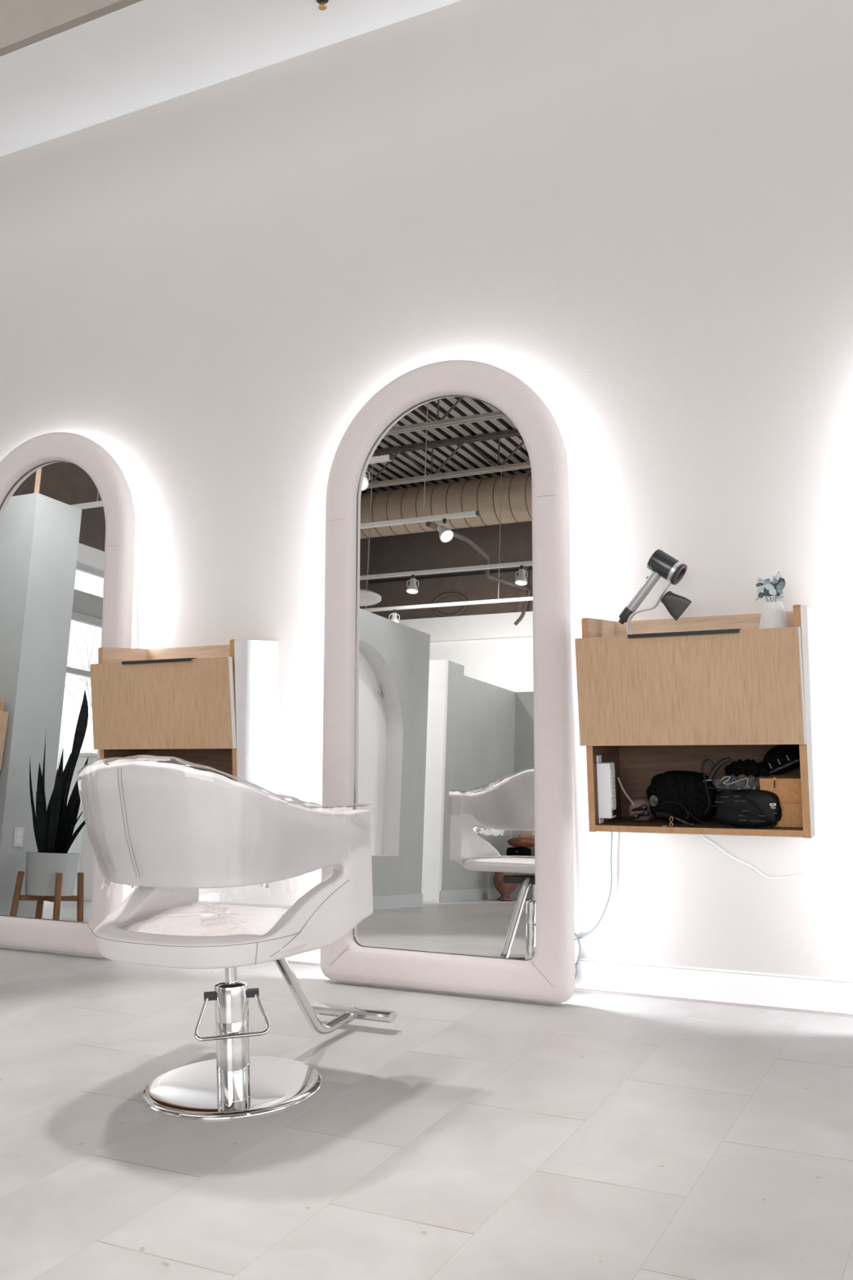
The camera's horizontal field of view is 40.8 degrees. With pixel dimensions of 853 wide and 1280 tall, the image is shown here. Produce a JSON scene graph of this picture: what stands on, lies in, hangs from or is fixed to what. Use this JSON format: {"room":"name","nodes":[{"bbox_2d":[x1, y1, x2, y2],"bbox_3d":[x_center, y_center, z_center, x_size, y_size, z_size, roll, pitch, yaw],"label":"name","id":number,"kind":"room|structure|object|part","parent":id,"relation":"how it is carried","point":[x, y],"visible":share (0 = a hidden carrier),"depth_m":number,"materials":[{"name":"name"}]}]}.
{"room":"service shop","nodes":[
{"label":"service shop","id":0,"kind":"room"},
{"bbox_2d":[0,0,142,56],"bbox_3d":[0.816,-3.214,3.340,10.300,1.406,0.040,-3,-3,27],"label":"ceiling","id":1,"kind":"structure","parent":0,"point":[23,23],"depth_m":4.50,"materials":[{"name":"paint"}]},
{"bbox_2d":[0,0,462,156],"bbox_3d":[0.985,-2.563,3.595,10.300,0.120,0.606,-3,-3,27],"label":"ceiling","id":2,"kind":"structure","parent":0,"point":[143,54],"depth_m":4.66,"materials":[{"name":"paint"}]},
{"bbox_2d":[312,0,332,10],"bbox_3d":[-0.392,-2.400,4.312,0.093,0.052,0.093,-3,-3,27],"label":"sprinkler head","id":3,"kind":"object","parent":2,"relation":"attached to","point":[322,7],"visible":1,"depth_m":4.31},
{"bbox_2d":[0,0,852,1014],"bbox_3d":[1.206,-1.374,3.895,10.300,5.150,0.200,-3,-3,27],"label":"wall","id":4,"kind":"structure","parent":0,"point":[638,214],"depth_m":4.23,"materials":[{"name":"paint"}]},
{"bbox_2d":[89,639,281,795],"bbox_3d":[-0.988,0.367,4.673,0.708,0.699,0.340,-3,-3,27],"label":"upper cabinet","id":5,"kind":"object","parent":4,"relation":"attached to","point":[216,707],"visible":0.72,"depth_m":4.56,"materials":[{"name":"brown wood"}]},
{"bbox_3d":[-1.270,0.384,4.845,0.022,0.699,0.292,-3,-3,27],"label":"panel","id":6,"kind":"part","parent":5,"relation":"part of","materials":[{"name":"brown wood"}]},
{"bbox_3d":[-1.063,0.084,4.550,0.350,0.012,0.036,-3,-3,27],"label":"handle","id":7,"kind":"part","parent":5,"relation":"part of","materials":[{"name":"black plastic"}]},
{"bbox_3d":[-1.056,0.257,4.554,0.708,0.350,0.032,-3,-3,27],"label":"door","id":8,"kind":"part","parent":5,"relation":"part of","materials":[{"name":"brown wood"}]},
{"bbox_3d":[-0.908,0.361,4.814,0.651,0.675,0.016,-3,-3,27],"label":"panel","id":9,"kind":"part","parent":5,"relation":"part of","materials":[{"name":"brown wood"}]},
{"bbox_3d":[-0.673,0.350,4.537,0.022,0.699,0.292,-3,-3,27],"label":"panel","id":10,"kind":"part","parent":5,"relation":"part of","materials":[{"name":"white laminate"}]},
{"bbox_2d":[271,948,852,1017],"bbox_3d":[1.197,1.136,3.698,10.188,0.107,0.017,-3,-3,27],"label":"baseboard","id":11,"kind":"structure","parent":4,"relation":"attached to","point":[821,994],"depth_m":3.81,"materials":[{"name":"white paint"}]},
{"bbox_2d":[574,932,581,965],"bbox_3d":[0.511,1.088,4.031,0.066,0.187,0.007,-3,-3,27],"label":"cable","id":12,"kind":"object","parent":4,"relation":"attached to","point":[575,935],"visible":0.51,"depth_m":4.02,"materials":[{"name":"grey plastic"}]},
{"bbox_2d":[574,604,826,838],"bbox_3d":[0.878,0.263,3.707,0.708,0.699,0.340,-3,-3,27],"label":"upper cabinet","id":13,"kind":"object","parent":4,"relation":"attached to","point":[667,695],"depth_m":3.61,"materials":[{"name":"brown laminate"}]},
{"bbox_2d":[574,831,613,940],"bbox_3d":[0.559,0.854,4.024,0.212,0.427,0.007,-3,-3,27],"label":"cable","id":14,"kind":"object","parent":13,"relation":"hanging from","point":[611,833],"visible":0.74,"depth_m":3.98,"materials":[{"name":"grey plastic"}]},
{"bbox_3d":[0.597,0.280,3.880,0.022,0.699,0.292,-3,-3,27],"label":"panel","id":15,"kind":"part","parent":13,"relation":"part of","materials":[{"name":"brown wood"}]},
{"bbox_3d":[0.593,0.490,3.771,0.049,0.222,0.052,-3,-3,27],"label":"power strip","id":16,"kind":"part","parent":13,"relation":"part of","materials":[{"name":"white plastic"}]},
{"bbox_2d":[610,768,615,777],"bbox_3d":[0.611,0.438,3.763,0.003,0.029,0.040,-3,-3,27],"label":"socket","id":17,"kind":"object","parent":13,"relation":"attached to","point":[612,771],"depth_m":3.76,"materials":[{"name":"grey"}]},
{"bbox_2d":[610,778,615,788],"bbox_3d":[0.612,0.470,3.762,0.003,0.029,0.040,-3,-3,27],"label":"socket","id":18,"kind":"object","parent":13,"relation":"attached to","point":[612,780],"depth_m":3.76,"materials":[{"name":"grey plastic"}]},
{"bbox_2d":[611,788,616,798],"bbox_3d":[0.613,0.502,3.760,0.003,0.029,0.040,-3,-3,27],"label":"socket","id":19,"kind":"object","parent":13,"relation":"attached to","point":[613,790],"depth_m":3.76,"materials":[{"name":"grey plastic"}]},
{"bbox_2d":[611,798,616,808],"bbox_3d":[0.614,0.534,3.759,0.003,0.029,0.040,-3,-3,27],"label":"socket","id":20,"kind":"object","parent":13,"relation":"attached to","point":[613,800],"depth_m":3.76,"materials":[{"name":"grey plastic"}]},
{"bbox_2d":[612,808,616,815],"bbox_3d":[0.616,0.565,3.757,0.003,0.018,0.032,-3,-3,27],"label":"switch","id":21,"kind":"object","parent":13,"relation":"attached to","point":[614,811],"depth_m":3.75,"materials":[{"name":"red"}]},
{"bbox_2d":[617,777,635,805],"bbox_3d":[0.654,0.495,3.744,0.057,0.092,0.014,-4,-3,33],"label":"strap","id":22,"kind":"object","parent":13,"relation":"attached to","point":[620,781],"visible":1,"depth_m":3.75,"materials":[{"name":"beige"}]},
{"bbox_2d":[622,813,639,820],"bbox_3d":[0.663,0.573,3.725,0.056,0.024,0.021,-3,-3,27],"label":"hair clip","id":23,"kind":"object","parent":13,"relation":"in","point":[635,815],"visible":1,"depth_m":3.72,"materials":[{"name":"black plastic"}]},
{"bbox_2d":[631,804,647,811],"bbox_3d":[0.693,0.546,3.737,0.053,0.024,0.021,-3,-3,27],"label":"hair clip","id":24,"kind":"object","parent":13,"relation":"in","point":[643,806],"visible":1,"depth_m":3.73,"materials":[{"name":"black plastic"}]},
{"bbox_2d":[628,796,654,821],"bbox_3d":[0.720,0.562,3.812,0.081,0.079,0.121,-3,-3,27],"label":"pouch","id":25,"kind":"object","parent":13,"relation":"in","point":[638,802],"visible":0.65,"depth_m":3.77,"materials":[{"name":"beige fabric"}]},
{"bbox_2d":[637,809,648,816],"bbox_3d":[0.698,0.563,3.721,0.050,0.024,0.021,-3,-3,27],"label":"hair clip","id":26,"kind":"object","parent":13,"relation":"in","point":[645,813],"visible":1,"depth_m":3.71,"materials":[{"name":"black plastic"}]},
{"bbox_2d":[626,564,687,634],"bbox_3d":[0.763,-0.125,3.796,0.208,0.240,0.104,-3,-3,27],"label":"stand","id":27,"kind":"object","parent":13,"relation":"on","point":[681,571],"visible":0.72,"depth_m":3.79,"materials":[{"name":"silver metal"}]},
{"bbox_3d":[0.741,-0.097,3.806,0.156,0.187,0.026,-3,-3,27],"label":"ribbon arm","id":28,"kind":"part","parent":27,"relation":"part of","materials":[{"name":"silver metal"}]},
{"bbox_2d":[618,549,681,624],"bbox_3d":[0.741,-0.178,3.809,0.223,0.242,0.074,-3,-3,27],"label":"hair dryer","id":29,"kind":"object","parent":27,"relation":"on","point":[661,564],"visible":0.87,"depth_m":3.78,"materials":[{"name":"grey metal"}]},
{"bbox_3d":[0.725,-0.163,3.817,0.124,0.139,0.034,-3,-3,27],"label":"handle","id":30,"kind":"part","parent":29,"relation":"part of","materials":[{"name":"silver metal"}]},
{"bbox_2d":[661,591,692,620],"bbox_3d":[0.821,-0.113,3.765,0.100,0.098,0.048,-3,-3,27],"label":"attachment","id":31,"kind":"object","parent":27,"relation":"attached to","point":[676,605],"visible":1,"depth_m":3.75,"materials":[{"name":"grey plastic"}]},
{"bbox_2d":[661,801,688,820],"bbox_3d":[0.782,0.539,3.616,0.088,0.058,0.010,-3,-3,27],"label":"cord","id":32,"kind":"object","parent":13,"relation":"in","point":[684,807],"visible":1,"depth_m":3.61,"materials":[{"name":"black plastic"}]},
{"bbox_2d":[656,810,694,826],"bbox_3d":[0.791,0.566,3.642,0.130,0.046,0.024,-4,-4,43],"label":"tool","id":33,"kind":"object","parent":13,"relation":"in","point":[660,814],"visible":1,"depth_m":3.64,"materials":[{"name":"black plastic"}]},
{"bbox_3d":[0.768,0.560,3.663,0.069,0.031,0.024,-4,-4,43],"label":"tool handle","id":34,"kind":"part","parent":33,"relation":"part of","materials":[{"name":"black plastic"}]},
{"bbox_2d":[645,770,718,823],"bbox_3d":[0.830,0.510,3.715,0.232,0.174,0.138,-3,-3,27],"label":"bag","id":35,"kind":"object","parent":13,"relation":"in","point":[686,788],"visible":0.88,"depth_m":3.66,"materials":[{"name":"fabric"}]},
{"bbox_2d":[700,758,714,772],"bbox_3d":[0.905,0.404,3.693,0.052,0.044,0.009,-4,-4,37],"label":"loop","id":36,"kind":"object","parent":35,"relation":"on","point":[704,761],"visible":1,"depth_m":3.69,"materials":[{"name":"black plastic"}]},
{"bbox_2d":[706,756,730,781],"bbox_3d":[0.930,0.412,3.650,0.078,0.079,0.016,-3,-3,27],"label":"wand","id":37,"kind":"object","parent":35,"relation":"on","point":[722,762],"visible":1,"depth_m":3.65,"materials":[{"name":"black plastic"}]},
{"bbox_2d":[711,773,765,791],"bbox_3d":[0.997,0.454,3.615,0.189,0.066,0.041,-3,-3,27],"label":"cloth","id":38,"kind":"object","parent":35,"relation":"on","point":[753,781],"visible":0.64,"depth_m":3.61,"materials":[{"name":"grey fabric"}]},
{"bbox_2d":[702,776,755,789],"bbox_3d":[0.948,0.453,3.615,0.173,0.049,0.003,-3,-3,27],"label":"ribbon","id":39,"kind":"object","parent":38,"relation":"attached to","point":[724,783],"visible":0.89,"depth_m":3.61,"materials":[{"name":"beige fabric"}]},
{"bbox_2d":[724,759,770,777],"bbox_3d":[1.024,0.428,3.658,0.138,0.096,0.069,-3,-3,27],"label":"hair net","id":40,"kind":"object","parent":38,"relation":"on","point":[748,766],"visible":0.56,"depth_m":3.64,"materials":[{"name":"black fabric"}]},
{"bbox_3d":[0.803,-0.019,3.584,0.350,0.012,0.036,-3,-3,27],"label":"handle","id":41,"kind":"part","parent":13,"relation":"part of","materials":[{"name":"black plastic"}]},
{"bbox_3d":[0.811,0.153,3.588,0.708,0.350,0.032,-3,-3,27],"label":"door","id":42,"kind":"part","parent":13,"relation":"part of","materials":[{"name":"brown wood"}]},
{"bbox_3d":[0.902,0.601,3.702,0.651,0.021,0.276,-3,-3,27],"label":"panel","id":43,"kind":"part","parent":13,"relation":"part of","materials":[{"name":"brown wood"}]},
{"bbox_2d":[702,772,710,815],"bbox_3d":[0.876,0.481,3.589,0.023,0.134,0.006,-3,-3,27],"label":"cord","id":44,"kind":"object","parent":13,"relation":"in","point":[704,773],"visible":1,"depth_m":3.59,"materials":[{"name":"black plastic"}]},
{"bbox_3d":[0.958,0.257,3.848,0.651,0.675,0.016,-3,-3,27],"label":"panel","id":45,"kind":"part","parent":13,"relation":"part of","materials":[{"name":"brown wood"}]},
{"bbox_2d":[688,811,774,828],"bbox_3d":[0.939,0.557,3.540,0.265,0.049,0.005,-3,-3,27],"label":"cord","id":46,"kind":"object","parent":13,"relation":"in","point":[692,815],"visible":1,"depth_m":3.54,"materials":[{"name":"black plastic"}]},
{"bbox_2d":[714,789,782,827],"bbox_3d":[0.998,0.521,3.559,0.205,0.116,0.057,-3,-3,27],"label":"pouch","id":47,"kind":"object","parent":13,"relation":"in","point":[767,802],"visible":0.91,"depth_m":3.54,"materials":[{"name":"black fabric"}]},
{"bbox_2d":[706,785,761,813],"bbox_3d":[0.949,0.493,3.546,0.167,0.084,0.006,-3,-3,27],"label":"cord","id":48,"kind":"object","parent":47,"relation":"on","point":[709,787],"visible":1,"depth_m":3.54,"materials":[{"name":"black plastic"}]},
{"bbox_2d":[759,601,788,628],"bbox_3d":[1.088,-0.071,3.597,0.092,0.094,0.092,-3,-3,27],"label":"vase","id":49,"kind":"object","parent":13,"relation":"on","point":[773,615],"visible":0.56,"depth_m":3.57,"materials":[{"name":"white ceramic"}]},
{"bbox_2d":[755,571,785,602],"bbox_3d":[1.077,-0.130,3.595,0.091,0.171,0.047,-3,-3,27],"label":"eucalyptus sprig","id":50,"kind":"object","parent":49,"relation":"in","point":[769,590],"visible":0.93,"depth_m":3.60,"materials":[{"name":"green plant"}]},
{"bbox_3d":[1.079,-0.124,3.604,0.067,0.161,0.024,-3,-3,27],"label":"stem","id":51,"kind":"part","parent":50,"relation":"part of","materials":[{"name":"green plant"}]},
{"bbox_2d":[774,802,803,827],"bbox_3d":[1.131,0.540,3.595,0.129,0.074,0.166,-3,-3,27],"label":"cardboard box","id":52,"kind":"object","parent":13,"relation":"in","point":[792,813],"visible":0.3,"depth_m":3.51,"materials":[{"name":"brown cardboard"}]},
{"bbox_2d":[760,774,801,803],"bbox_3d":[1.129,0.465,3.599,0.129,0.074,0.166,-3,-3,27],"label":"cardboard box","id":53,"kind":"object","parent":52,"relation":"on","point":[788,788],"visible":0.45,"depth_m":3.52,"materials":[{"name":"brown cardboard"}]},
{"bbox_3d":[1.128,0.435,3.600,0.129,0.014,0.166,-3,-3,27],"label":"box lid","id":54,"kind":"part","parent":53,"relation":"part of","materials":[{"name":"cardboard"}]},
{"bbox_2d":[763,744,799,774],"bbox_3d":[1.148,0.377,3.657,0.141,0.106,0.137,-3,-3,31],"label":"case","id":55,"kind":"object","parent":53,"relation":"on","point":[782,758],"visible":0.7,"depth_m":3.61,"materials":[{"name":"black fabric"}]},
{"bbox_3d":[1.130,0.510,3.597,0.129,0.014,0.166,-3,-3,27],"label":"box lid","id":56,"kind":"part","parent":52,"relation":"part of","materials":[{"name":"cardboard"}]},
{"bbox_3d":[1.194,0.247,3.571,0.022,0.699,0.292,-3,-3,27],"label":"panel","id":57,"kind":"part","parent":13,"relation":"part of","materials":[{"name":"white laminate"}]},
{"bbox_2d":[701,834,852,882],"bbox_3d":[1.228,0.718,3.700,0.689,0.237,0.002,-3,-3,27],"label":"cable","id":58,"kind":"object","parent":4,"relation":"attached to","point":[703,837],"visible":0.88,"depth_m":3.75,"materials":[{"name":"white plastic"}]},
{"bbox_2d":[0,946,852,1279],"bbox_3d":[-3.760,1.264,0.767,16.500,0.120,10.371,-3,-3,27],"label":"floor","id":59,"kind":"structure","parent":0,"point":[588,1135],"depth_m":2.72,"materials":[{"name":"tile"}]},
{"bbox_2d":[0,431,135,956],"bbox_3d":[-1.712,0.198,5.103,0.995,2.288,0.254,-3,-3,27],"label":"arched mirror","id":60,"kind":"object","parent":59,"relation":"on","point":[68,520],"visible":0.84,"depth_m":5.06,"materials":[{"name":"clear mirror"}]},
{"bbox_2d":[0,462,105,922],"bbox_3d":[-1.711,0.200,5.105,0.740,2.044,0.001,-3,-7,27],"label":"mirror glass","id":61,"kind":"object","parent":60,"relation":"attached to","point":[52,520],"depth_m":5.08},
{"bbox_2d":[76,755,396,1120],"bbox_3d":[-0.486,0.762,3.256,0.688,0.925,1.014,-3,-3,27],"label":"chair","id":62,"kind":"object","parent":59,"relation":"on","point":[168,833],"visible":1,"depth_m":2.94,"materials":[{"name":"white leather"}]},
{"bbox_3d":[-0.565,0.760,3.104,0.607,0.032,0.534,-3,-3,27],"label":"clear seat","id":63,"kind":"part","parent":62,"relation":"part of","materials":[{"name":"plastic"}]},
{"bbox_3d":[-0.564,0.785,3.103,0.610,0.061,0.537,-3,-3,27],"label":"seat","id":64,"kind":"part","parent":62,"relation":"part of","materials":[{"name":"white leather"}]},
{"bbox_3d":[-0.526,1.020,3.103,0.203,0.102,0.058,-1,-3,-10],"label":"pump handle","id":65,"kind":"part","parent":62,"relation":"part of","materials":[{"name":"silver metal"}]},
{"bbox_3d":[-0.527,1.213,3.129,0.487,0.015,0.487,-3,-3,27],"label":"plate","id":66,"kind":"part","parent":62,"relation":"part of","materials":[{"name":"silver metal"}]},
{"bbox_2d":[320,360,575,1002],"bbox_3d":[0.055,0.098,4.182,0.995,2.289,0.242,-3,-3,27],"label":"arched mirror","id":67,"kind":"object","parent":59,"relation":"on","point":[447,709],"visible":0.96,"depth_m":4.15,"materials":[{"name":"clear mirror"}]},
{"bbox_2d":[353,395,535,959],"bbox_3d":[0.056,0.100,4.184,0.740,2.044,0.001,-3,-7,27],"label":"mirror glass","id":68,"kind":"object","parent":67,"relation":"attached to","point":[444,713],"depth_m":4.17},
{"bbox_2d":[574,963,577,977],"bbox_3d":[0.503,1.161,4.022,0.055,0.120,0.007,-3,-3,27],"label":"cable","id":69,"kind":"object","parent":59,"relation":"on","point":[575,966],"visible":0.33,"depth_m":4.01,"materials":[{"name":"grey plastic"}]}
]}

